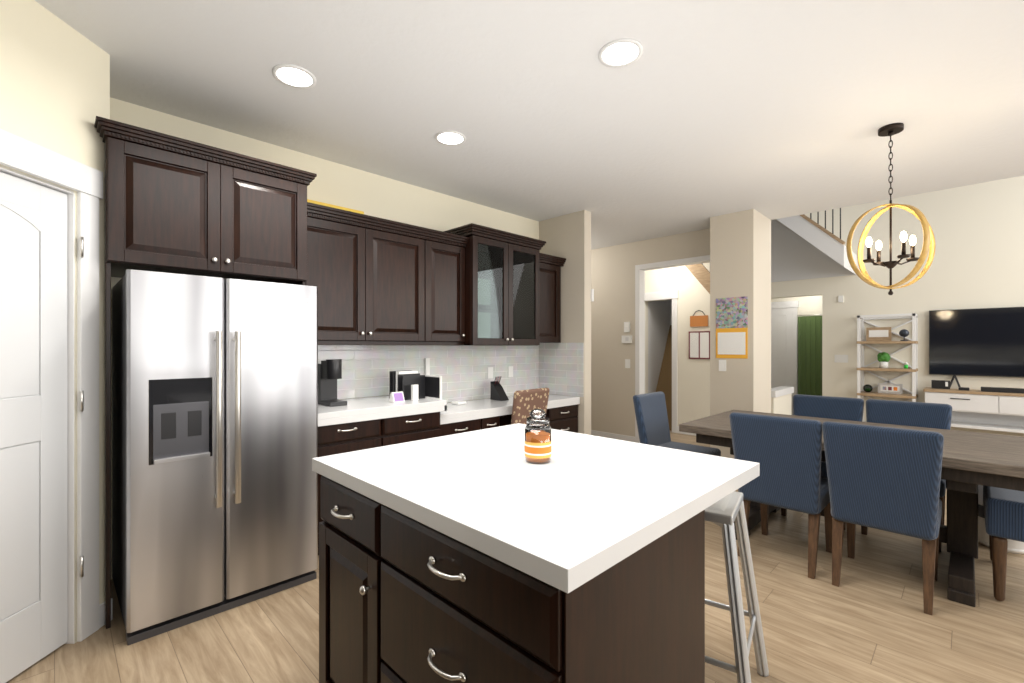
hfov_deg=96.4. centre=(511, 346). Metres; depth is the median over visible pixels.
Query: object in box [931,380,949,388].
dock
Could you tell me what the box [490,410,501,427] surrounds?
base cabinet
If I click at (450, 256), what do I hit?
upper cabinet
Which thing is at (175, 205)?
upper cabinet
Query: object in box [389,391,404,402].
smart display
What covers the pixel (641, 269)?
trim
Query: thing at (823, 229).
stair rail
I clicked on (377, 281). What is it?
upper cabinet
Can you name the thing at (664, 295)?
door frame
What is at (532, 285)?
upper cabinet
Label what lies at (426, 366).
electrical outlet
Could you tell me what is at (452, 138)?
recessed light
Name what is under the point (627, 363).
light switch
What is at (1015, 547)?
garden stool
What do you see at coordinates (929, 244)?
chandelier
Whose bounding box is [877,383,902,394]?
photo
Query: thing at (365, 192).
wall
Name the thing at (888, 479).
dining chair
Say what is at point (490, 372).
electrical outlet
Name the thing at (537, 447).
jar candle
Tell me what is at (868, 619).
floor
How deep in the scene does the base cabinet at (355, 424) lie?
3.10 m
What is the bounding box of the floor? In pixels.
[6,431,1023,682]
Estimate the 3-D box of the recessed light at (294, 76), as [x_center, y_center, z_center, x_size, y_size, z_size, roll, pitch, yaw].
[-1.138,-1.412,2.397,0.210,0.006,0.210,0,0,-45]
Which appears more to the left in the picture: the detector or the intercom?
the intercom
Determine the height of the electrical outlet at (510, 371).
0.115 m
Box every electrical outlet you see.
[424,358,429,374]
[488,367,492,378]
[508,366,512,376]
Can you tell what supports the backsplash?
attached to the wall at (365, 192)
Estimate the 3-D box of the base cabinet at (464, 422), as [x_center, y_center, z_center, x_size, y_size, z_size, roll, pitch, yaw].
[-0.582,0.946,3.885,0.504,0.760,0.559,0,0,-45]
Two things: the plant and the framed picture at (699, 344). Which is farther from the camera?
the framed picture at (699, 344)
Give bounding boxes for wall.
[0,0,109,643]
[110,97,538,579]
[539,210,590,434]
[591,228,709,436]
[645,262,709,430]
[710,209,770,458]
[771,176,1023,436]
[771,393,791,414]
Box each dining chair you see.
[633,391,720,456]
[729,412,832,578]
[781,394,863,529]
[822,421,943,614]
[861,399,951,551]
[983,485,1023,600]
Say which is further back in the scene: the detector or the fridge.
the detector
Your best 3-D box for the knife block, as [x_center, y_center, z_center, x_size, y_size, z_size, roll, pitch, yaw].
[-0.120,0.408,4.490,0.100,0.230,0.160,0,0,-45]
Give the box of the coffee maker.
[318,359,346,406]
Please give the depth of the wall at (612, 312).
6.38 m
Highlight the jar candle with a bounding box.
[524,409,551,463]
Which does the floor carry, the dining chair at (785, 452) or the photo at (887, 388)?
the dining chair at (785, 452)
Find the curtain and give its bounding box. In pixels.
[797,314,821,395]
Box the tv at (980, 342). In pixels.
[929,307,1023,386]
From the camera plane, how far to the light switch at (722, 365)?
4.91 m
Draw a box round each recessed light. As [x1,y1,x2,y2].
[272,64,315,88]
[435,131,465,145]
[598,39,642,67]
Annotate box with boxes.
[958,387,968,390]
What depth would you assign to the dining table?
2.60 m
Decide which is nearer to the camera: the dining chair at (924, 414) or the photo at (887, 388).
the dining chair at (924, 414)
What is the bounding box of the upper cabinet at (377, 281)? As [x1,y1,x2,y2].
[305,211,432,342]
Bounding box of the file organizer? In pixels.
[389,370,441,400]
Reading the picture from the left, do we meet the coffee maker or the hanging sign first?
the coffee maker
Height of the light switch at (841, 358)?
0.120 m
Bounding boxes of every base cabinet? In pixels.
[318,402,453,554]
[454,410,489,433]
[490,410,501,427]
[506,398,579,432]
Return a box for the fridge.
[112,269,317,644]
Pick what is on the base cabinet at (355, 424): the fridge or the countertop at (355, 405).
the countertop at (355, 405)
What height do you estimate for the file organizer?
0.214 m
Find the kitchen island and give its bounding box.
[312,423,759,682]
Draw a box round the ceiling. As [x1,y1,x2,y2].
[35,0,1023,249]
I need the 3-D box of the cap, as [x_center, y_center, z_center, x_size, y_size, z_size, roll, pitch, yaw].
[3.903,0.660,6.703,0.940,0.090,0.180,0,0,-45]
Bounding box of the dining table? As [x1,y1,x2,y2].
[679,410,1023,606]
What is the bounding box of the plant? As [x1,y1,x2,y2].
[877,351,890,368]
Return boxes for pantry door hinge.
[79,237,83,576]
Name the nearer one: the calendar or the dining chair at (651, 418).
the dining chair at (651, 418)
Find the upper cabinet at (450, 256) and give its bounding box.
[433,235,468,342]
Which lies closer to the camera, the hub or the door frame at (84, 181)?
the door frame at (84, 181)
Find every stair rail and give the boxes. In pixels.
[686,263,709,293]
[800,208,845,243]
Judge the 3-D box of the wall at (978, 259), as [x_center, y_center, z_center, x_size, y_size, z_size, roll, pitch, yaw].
[4.762,-1.275,6.968,2.850,5.200,8.120,0,0,-45]
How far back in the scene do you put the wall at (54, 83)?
2.00 m
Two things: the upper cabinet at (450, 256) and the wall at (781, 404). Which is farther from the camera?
the wall at (781, 404)
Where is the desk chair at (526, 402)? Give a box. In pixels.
[511,388,549,425]
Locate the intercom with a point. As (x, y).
(626, 326)
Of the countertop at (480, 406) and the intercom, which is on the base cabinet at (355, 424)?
the countertop at (480, 406)
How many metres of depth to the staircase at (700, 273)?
6.42 m
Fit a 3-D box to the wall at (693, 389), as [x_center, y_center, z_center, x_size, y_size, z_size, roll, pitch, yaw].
[2.121,-0.045,7.510,0.120,2.740,3.620,0,0,-45]
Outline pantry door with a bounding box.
[0,172,66,682]
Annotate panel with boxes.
[622,335,631,342]
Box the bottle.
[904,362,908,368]
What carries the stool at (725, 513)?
on the floor
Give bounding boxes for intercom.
[624,322,629,331]
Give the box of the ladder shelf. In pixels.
[857,313,917,421]
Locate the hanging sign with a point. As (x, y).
(698, 321)
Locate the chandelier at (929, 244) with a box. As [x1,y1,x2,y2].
[846,123,935,294]
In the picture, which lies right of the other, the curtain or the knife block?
the curtain
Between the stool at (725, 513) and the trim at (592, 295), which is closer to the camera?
the stool at (725, 513)
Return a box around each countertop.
[318,395,445,417]
[454,394,573,417]
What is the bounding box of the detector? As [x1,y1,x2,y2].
[838,296,842,301]
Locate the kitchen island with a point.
(489, 555)
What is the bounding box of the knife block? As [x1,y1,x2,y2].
[490,376,508,400]
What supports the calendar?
attached to the wall at (740, 253)
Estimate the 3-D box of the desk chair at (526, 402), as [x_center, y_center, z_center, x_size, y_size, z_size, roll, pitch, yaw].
[-0.002,0.850,4.214,0.460,0.950,0.595,0,0,-45]
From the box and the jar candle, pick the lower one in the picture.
the jar candle
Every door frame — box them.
[0,129,112,643]
[645,290,695,435]
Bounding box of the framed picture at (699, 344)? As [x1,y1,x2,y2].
[689,331,709,358]
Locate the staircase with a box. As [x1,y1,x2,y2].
[771,215,855,281]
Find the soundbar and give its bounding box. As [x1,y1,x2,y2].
[981,387,1023,392]
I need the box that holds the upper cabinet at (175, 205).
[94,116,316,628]
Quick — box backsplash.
[318,343,583,402]
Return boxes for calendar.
[716,296,747,358]
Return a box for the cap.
[771,386,793,397]
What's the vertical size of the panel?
0.105 m
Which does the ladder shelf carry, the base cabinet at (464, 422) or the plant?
the plant
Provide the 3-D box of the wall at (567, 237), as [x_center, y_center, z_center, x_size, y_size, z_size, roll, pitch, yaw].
[-0.198,-0.045,5.770,0.120,2.740,2.800,0,0,-45]
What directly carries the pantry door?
in the wall at (54, 83)
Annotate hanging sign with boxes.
[690,310,707,326]
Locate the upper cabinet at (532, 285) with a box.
[505,255,564,342]
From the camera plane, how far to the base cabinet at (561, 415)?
4.60 m
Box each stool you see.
[705,491,768,682]
[978,485,1023,553]
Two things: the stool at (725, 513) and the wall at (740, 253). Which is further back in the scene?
the wall at (740, 253)
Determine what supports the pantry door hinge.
attached to the wall at (54, 83)
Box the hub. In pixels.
[452,400,465,404]
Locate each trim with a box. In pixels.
[591,255,709,442]
[591,289,593,301]
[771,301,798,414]
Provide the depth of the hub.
4.13 m
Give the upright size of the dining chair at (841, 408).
0.910 m
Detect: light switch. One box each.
[625,359,629,367]
[719,360,725,370]
[834,355,847,362]
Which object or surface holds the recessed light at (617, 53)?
in the ceiling
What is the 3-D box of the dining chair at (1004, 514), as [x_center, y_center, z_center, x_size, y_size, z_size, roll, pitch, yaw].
[2.899,1.055,2.447,0.700,0.540,0.520,0,0,-45]
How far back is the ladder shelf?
6.47 m

